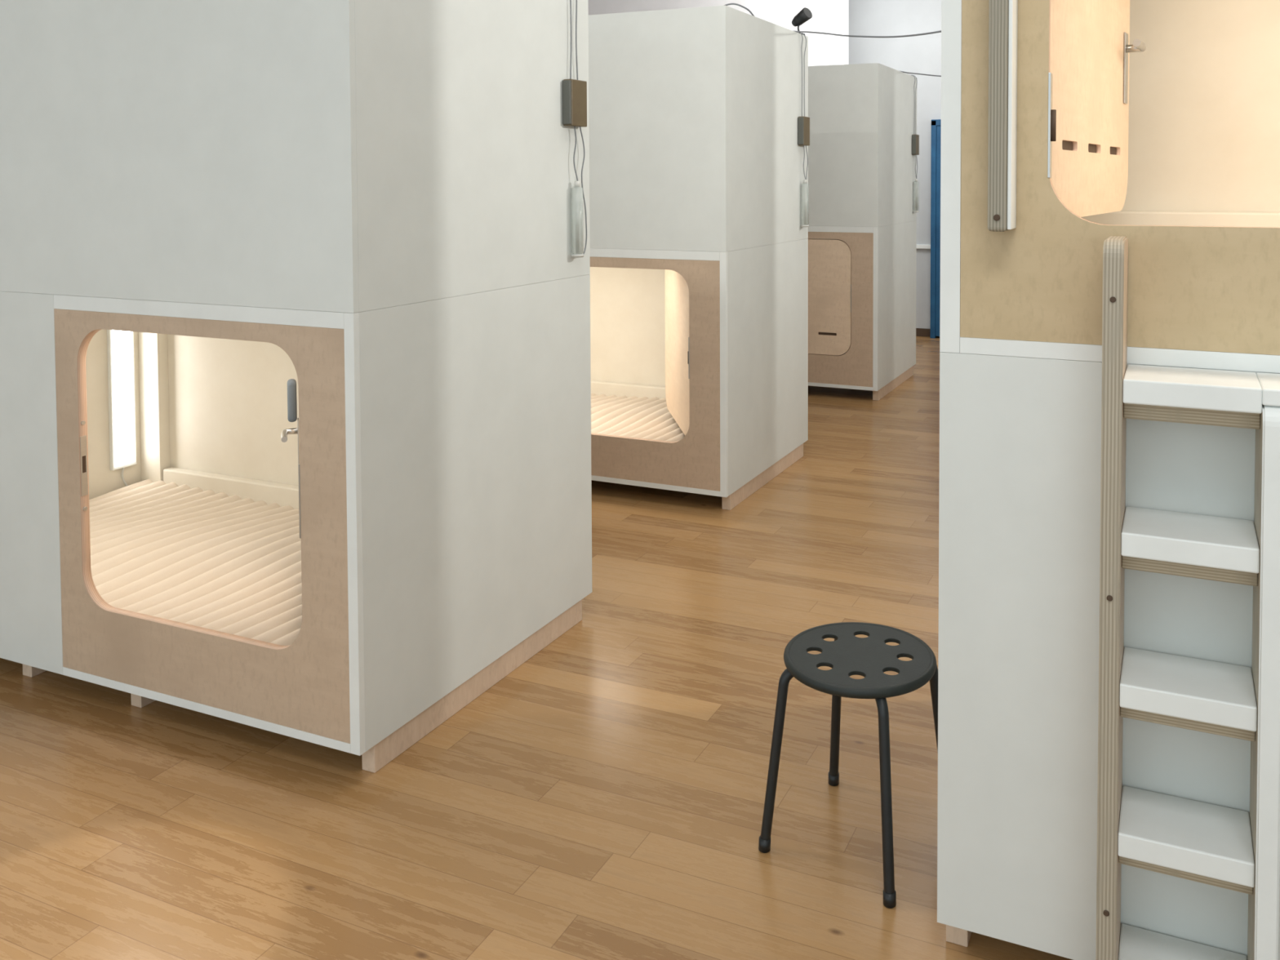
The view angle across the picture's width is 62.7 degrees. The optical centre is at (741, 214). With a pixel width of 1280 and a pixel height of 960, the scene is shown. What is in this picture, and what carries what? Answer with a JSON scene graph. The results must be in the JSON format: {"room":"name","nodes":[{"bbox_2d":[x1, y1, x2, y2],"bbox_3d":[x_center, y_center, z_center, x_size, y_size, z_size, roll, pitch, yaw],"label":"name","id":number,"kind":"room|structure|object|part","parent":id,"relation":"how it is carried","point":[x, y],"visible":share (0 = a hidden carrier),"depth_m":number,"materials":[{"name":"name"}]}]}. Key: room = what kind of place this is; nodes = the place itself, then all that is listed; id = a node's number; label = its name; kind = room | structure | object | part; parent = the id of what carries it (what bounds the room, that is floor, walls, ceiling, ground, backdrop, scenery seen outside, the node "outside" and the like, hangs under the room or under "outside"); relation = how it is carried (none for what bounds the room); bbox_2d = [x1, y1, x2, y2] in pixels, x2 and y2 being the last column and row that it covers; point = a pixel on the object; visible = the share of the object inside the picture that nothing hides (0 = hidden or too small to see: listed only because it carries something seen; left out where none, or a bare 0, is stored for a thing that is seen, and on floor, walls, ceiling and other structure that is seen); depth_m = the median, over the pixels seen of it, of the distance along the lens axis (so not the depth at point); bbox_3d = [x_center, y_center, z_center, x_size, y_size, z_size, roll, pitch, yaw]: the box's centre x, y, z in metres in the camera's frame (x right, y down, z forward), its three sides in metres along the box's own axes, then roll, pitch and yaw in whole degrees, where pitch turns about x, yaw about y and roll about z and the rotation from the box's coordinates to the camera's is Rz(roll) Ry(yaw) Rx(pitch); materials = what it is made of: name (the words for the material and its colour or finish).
{"room":"dormitory","nodes":[
{"label":"dormitory","id":0,"kind":"room"},
{"bbox_2d":[0,336,1072,959],"bbox_3d":[0.287,1.492,3.959,11.500,0.080,13.420,1,2,23],"label":"floor","id":1,"kind":"structure","parent":0,"point":[603,798],"depth_m":2.70,"materials":[{"name":"brown wood"}]},
{"bbox_2d":[0,0,591,773],"bbox_3d":[-1.822,0.269,3.671,2.270,2.392,1.170,1,2,23],"label":"pod","id":2,"kind":"object","parent":1,"relation":"on","point":[295,362],"visible":1,"depth_m":3.08,"materials":[{"name":"white laminate"}]},
{"bbox_3d":[-1.975,0.754,3.133,0.002,0.180,0.020,1,2,23],"label":"strike plate","id":3,"kind":"part","parent":2,"relation":"part of","materials":[{"name":"metal"}]},
{"bbox_3d":[-2.657,1.131,4.495,0.027,0.097,0.009,-1,2,-29],"label":"led cord","id":4,"kind":"part","parent":2,"relation":"part of","materials":[{"name":"white plastic"}]},
{"bbox_3d":[-2.572,0.732,4.565,0.120,0.999,0.050,1,2,23],"label":"corner post","id":5,"kind":"part","parent":2,"relation":"part of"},
{"bbox_3d":[-1.820,1.266,3.706,2.180,0.177,1.090,1,2,23],"label":"mattress","id":6,"kind":"part","parent":2,"relation":"part of","materials":[{"name":"fabric"}]},
{"bbox_3d":[-1.545,0.838,2.956,1.127,1.095,0.027,1,2,23],"label":"opening panel","id":7,"kind":"part","parent":2,"relation":"part of","materials":[{"name":"brown wood"}]},
{"bbox_3d":[-1.514,0.732,3.456,0.023,0.019,0.111,-1,2,-24],"label":"lever","id":8,"kind":"part","parent":2,"relation":"part of","materials":[{"name":"metal"}]},
{"bbox_3d":[-1.497,0.780,3.524,0.004,0.180,0.040,-1,2,-24],"label":"lock plate","id":9,"kind":"part","parent":2,"relation":"part of","materials":[{"name":"metal"}]},
{"bbox_3d":[-1.175,0.765,2.796,0.005,0.200,0.028,1,2,23],"label":"hinge plate","id":10,"kind":"part","parent":2,"relation":"part of","materials":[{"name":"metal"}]},
{"bbox_2d":[562,0,586,257],"bbox_3d":[-0.581,-0.394,3.637,0.068,1.086,0.132,1,2,23],"label":"lamp","id":11,"kind":"object","parent":2,"relation":"hanging from","point":[574,91],"visible":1,"depth_m":3.62,"materials":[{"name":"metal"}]},
{"bbox_3d":[-0.608,-0.701,3.600,0.039,0.471,0.018,0,2,-3],"label":"cord","id":12,"kind":"part","parent":11,"relation":"part of","materials":[{"name":"grey plastic"}]},
{"bbox_3d":[-0.579,-0.213,3.626,0.017,0.196,0.009,-1,2,-31],"label":"cord","id":13,"kind":"part","parent":11,"relation":"part of","materials":[{"name":"grey plastic"}]},
{"bbox_3d":[-0.587,-0.702,3.644,0.045,0.471,0.014,1,2,23],"label":"cord","id":14,"kind":"part","parent":11,"relation":"part of","materials":[{"name":"grey plastic"}]},
{"bbox_3d":[-0.561,-0.084,3.677,0.010,0.460,0.063,0,2,14],"label":"cord","id":15,"kind":"part","parent":11,"relation":"part of","materials":[{"name":"grey plastic"}]},
{"bbox_2d":[588,5,808,510],"bbox_3d":[-0.895,0.190,5.875,2.270,2.392,1.170,1,2,23],"label":"pod","id":16,"kind":"object","parent":1,"relation":"on","point":[699,243],"visible":0.47,"depth_m":5.12,"materials":[{"name":"white laminate"}]},
{"bbox_3d":[-0.893,1.187,5.910,2.180,0.177,1.090,1,2,23],"label":"mattress","id":17,"kind":"part","parent":16,"relation":"part of","materials":[{"name":"fabric"}]},
{"bbox_3d":[-0.619,0.759,5.160,1.127,1.095,0.027,1,2,23],"label":"opening panel","id":18,"kind":"part","parent":16,"relation":"part of","materials":[{"name":"brown wood"}]},
{"bbox_3d":[-0.330,0.671,5.424,0.020,0.832,0.858,-1,2,-12],"label":"door panel","id":19,"kind":"part","parent":16,"relation":"part of","materials":[{"name":"brown wood"}]},
{"bbox_3d":[-0.249,0.686,5.000,0.005,0.200,0.028,1,2,23],"label":"hinge plate","id":20,"kind":"part","parent":16,"relation":"part of","materials":[{"name":"metal"}]},
{"bbox_2d":[791,7,812,35],"bbox_3d":[0.333,-1.088,5.899,0.128,0.156,0.071,2,3,40],"label":"spotlight","id":21,"kind":"object","parent":16,"relation":"on","point":[805,15],"visible":0.78,"depth_m":5.88,"materials":[{"name":"black metal"}]},
{"bbox_2d":[797,32,809,226],"bbox_3d":[0.345,-0.473,5.841,0.068,1.086,0.132,1,2,23],"label":"lamp","id":22,"kind":"object","parent":16,"relation":"hanging from","point":[803,122],"visible":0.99,"depth_m":5.83,"materials":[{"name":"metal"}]},
{"bbox_3d":[0.319,-0.779,5.804,0.039,0.471,0.018,0,2,-3],"label":"cord","id":23,"kind":"part","parent":22,"relation":"part of","materials":[{"name":"grey plastic"}]},
{"bbox_3d":[0.339,-0.781,5.848,0.045,0.471,0.014,1,2,23],"label":"cord","id":24,"kind":"part","parent":22,"relation":"part of","materials":[{"name":"grey plastic"}]},
{"bbox_3d":[0.347,-0.292,5.830,0.017,0.196,0.009,-1,2,-31],"label":"cord","id":25,"kind":"part","parent":22,"relation":"part of","materials":[{"name":"grey plastic"}]},
{"bbox_3d":[0.365,-0.162,5.881,0.010,0.460,0.063,0,2,14],"label":"cord","id":26,"kind":"part","parent":22,"relation":"part of","materials":[{"name":"grey plastic"}]},
{"bbox_2d":[724,3,941,37],"bbox_3d":[0.706,-0.972,5.231,1.934,0.162,0.758,1,2,23],"label":"power cable","id":27,"kind":"object","parent":16,"relation":"on","point":[743,6],"visible":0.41,"depth_m":5.37,"materials":[{"name":"black plastic"}]},
{"bbox_3d":[0.758,-0.962,5.275,1.972,0.140,0.462,1,2,32],"label":"cord","id":28,"kind":"part","parent":27,"relation":"part of","materials":[{"name":"black plastic"}]},
{"bbox_2d":[758,622,937,908],"bbox_3d":[0.281,1.276,2.505,0.363,0.455,0.363,1,2,35],"label":"metal stool","id":29,"kind":"object","parent":1,"relation":"on","point":[849,655],"visible":0.96,"depth_m":2.46,"materials":[{"name":"black metal"}]},
{"bbox_3d":[0.094,1.279,2.471,0.107,0.429,0.024,0,2,-10],"label":"leg","id":30,"kind":"part","parent":29,"relation":"part of","materials":[{"name":"black metal"}]},
{"bbox_3d":[0.248,1.271,2.692,0.024,0.429,0.107,0,2,-10],"label":"leg","id":31,"kind":"part","parent":29,"relation":"part of","materials":[{"name":"black metal"}]},
{"bbox_3d":[0.281,1.056,2.497,0.348,0.010,0.348,1,2,23],"label":"seat","id":32,"kind":"part","parent":29,"relation":"part of","materials":[{"name":"black plastic"}]},
{"bbox_3d":[0.315,1.284,2.318,0.024,0.429,0.107,0,2,-10],"label":"leg","id":33,"kind":"part","parent":29,"relation":"part of","materials":[{"name":"black metal"}]},
{"bbox_3d":[0.469,1.276,2.539,0.107,0.429,0.024,0,2,-10],"label":"leg","id":34,"kind":"part","parent":29,"relation":"part of","materials":[{"name":"black metal"}]},
{"bbox_2d":[808,62,916,400],"bbox_3d":[0.125,0.103,8.302,2.270,2.392,1.222,1,2,23],"label":"pod","id":35,"kind":"object","parent":1,"relation":"on","point":[862,220],"visible":0.3,"depth_m":7.49,"materials":[{"name":"white laminate"}]},
{"bbox_3d":[0.384,0.593,7.620,0.858,0.832,0.020,1,2,23],"label":"door panel","id":36,"kind":"part","parent":35,"relation":"part of","materials":[{"name":"brown wood"}]},
{"bbox_3d":[0.412,0.671,7.612,1.127,1.095,0.027,1,2,23],"label":"opening panel","id":37,"kind":"part","parent":35,"relation":"part of","materials":[{"name":"brown wood"}]},
{"bbox_3d":[0.782,0.598,7.452,0.005,0.200,0.028,1,2,23],"label":"hinge plate","id":38,"kind":"part","parent":35,"relation":"part of","materials":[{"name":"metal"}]},
{"bbox_2d":[911,75,919,212],"bbox_3d":[1.375,-0.561,8.293,0.068,1.086,0.132,1,2,23],"label":"lamp","id":39,"kind":"object","parent":35,"relation":"hanging from","point":[915,138],"visible":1,"depth_m":8.28,"materials":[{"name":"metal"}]},
{"bbox_3d":[1.349,-0.867,8.256,0.039,0.471,0.018,0,2,-3],"label":"cord","id":40,"kind":"part","parent":39,"relation":"part of","materials":[{"name":"grey plastic"}]},
{"bbox_3d":[1.370,-0.869,8.299,0.045,0.471,0.014,1,2,23],"label":"cord","id":41,"kind":"part","parent":39,"relation":"part of","materials":[{"name":"grey plastic"}]},
{"bbox_3d":[1.396,-0.250,8.332,0.010,0.460,0.063,0,2,14],"label":"cord","id":42,"kind":"part","parent":39,"relation":"part of","materials":[{"name":"grey plastic"}]},
{"bbox_2d":[900,71,941,76],"bbox_3d":[1.771,-1.026,7.457,1.780,0.112,0.193,1,2,36],"label":"power cable","id":43,"kind":"object","parent":35,"relation":"on","point":[900,71],"visible":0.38,"depth_m":7.80,"materials":[{"name":"black plastic"}]},
{"bbox_2d":[937,0,1279,959],"bbox_3d":[1.652,0.316,2.143,2.270,2.392,1.246,1,2,23],"label":"pod","id":44,"kind":"object","parent":1,"relation":"on","point":[1068,126],"visible":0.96,"depth_m":2.02,"materials":[{"name":"white laminate"}]},
{"bbox_3d":[0.588,-0.170,1.994,0.005,0.200,0.028,1,2,23],"label":"hinge plate","id":45,"kind":"part","parent":44,"relation":"part of","materials":[{"name":"metal"}]},
{"bbox_3d":[0.792,-0.403,2.366,0.020,0.809,0.858,1,2,30],"label":"door panel","id":46,"kind":"part","parent":44,"relation":"part of","materials":[{"name":"brown wood"}]},
{"bbox_3d":[0.956,-0.297,1.836,1.130,1.092,0.027,1,2,23],"label":"opening panel","id":47,"kind":"part","parent":44,"relation":"part of","materials":[{"name":"brown wood"}]},
{"bbox_3d":[0.984,-0.374,2.677,0.004,0.180,0.040,1,2,30],"label":"lock plate","id":48,"kind":"part","parent":44,"relation":"part of","materials":[{"name":"metal"}]},
{"bbox_3d":[0.994,-0.422,2.607,0.023,0.019,0.111,1,2,30],"label":"lever","id":49,"kind":"part","parent":44,"relation":"part of","materials":[{"name":"metal"}]},
{"bbox_2d":[1095,235,1279,959],"bbox_3d":[1.146,0.788,1.684,1.072,1.482,0.172,1,2,23],"label":"ladder","id":50,"kind":"object","parent":1,"relation":"on","point":[1236,850],"visible":1,"depth_m":1.80,"materials":[{"name":"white wood"}]},
{"bbox_3d":[0.670,0.782,1.890,0.034,1.482,0.160,1,2,23],"label":"rail","id":51,"kind":"part","parent":50,"relation":"part of","materials":[{"name":"brown wood"}]},
{"bbox_3d":[0.898,0.919,1.792,0.035,1.215,0.172,1,2,23],"label":"rail","id":52,"kind":"part","parent":50,"relation":"part of","materials":[{"name":"white wood"}]},
{"bbox_2d":[587,0,848,66],"bbox_3d":[-0.889,-0.583,10.691,4.070,3.600,0.150,1,2,23],"label":"wall partition","id":53,"kind":"structure","parent":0,"point":[830,16],"depth_m":9.96,"materials":[{"name":"white paint"}]},
{"bbox_2d":[848,0,941,328],"bbox_3d":[2.859,-0.566,10.022,11.500,3.600,0.120,1,2,23],"label":"wall","id":54,"kind":"structure","parent":0,"point":[922,54],"depth_m":10.42,"materials":[{"name":"grey paint"}]},
{"bbox_2d":[916,244,930,248],"bbox_3d":[4.722,0.360,9.191,7.400,0.040,0.030,1,2,23],"label":"trim","id":55,"kind":"structure","parent":54,"relation":"attached to","point":[918,246],"depth_m":10.40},
{"bbox_2d":[915,328,939,337],"bbox_3d":[4.725,1.219,9.226,7.400,0.080,0.020,1,2,23],"label":"baseboard","id":56,"kind":"structure","parent":54,"relation":"attached to","point":[919,331],"depth_m":10.44,"materials":[{"name":"brown wood"}]},
{"bbox_2d":[930,119,941,337],"bbox_3d":[2.280,0.150,10.176,0.870,2.160,0.088,1,2,23],"label":"door","id":57,"kind":"structure","parent":54,"relation":"in","point":[935,122],"depth_m":10.29,"materials":[{"name":"paint"}]},
{"bbox_3d":[1.902,0.150,10.335,0.050,2.150,0.088,1,2,23],"label":"frame","id":58,"kind":"part","parent":57,"relation":"part of","materials":[{"name":"blue paint"}]},
{"bbox_3d":[2.278,-0.899,10.139,0.870,0.060,0.088,1,2,23],"label":"frame","id":59,"kind":"part","parent":57,"relation":"part of","materials":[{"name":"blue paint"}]},
{"bbox_2d":[935,125,941,336],"bbox_3d":[2.275,0.170,10.164,0.770,2.080,0.040,1,2,23],"label":"leaf","id":60,"kind":"object","parent":57,"relation":"attached to","point":[938,127],"visible":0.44,"depth_m":10.29,"materials":[{"name":"blue paint"}]}
]}

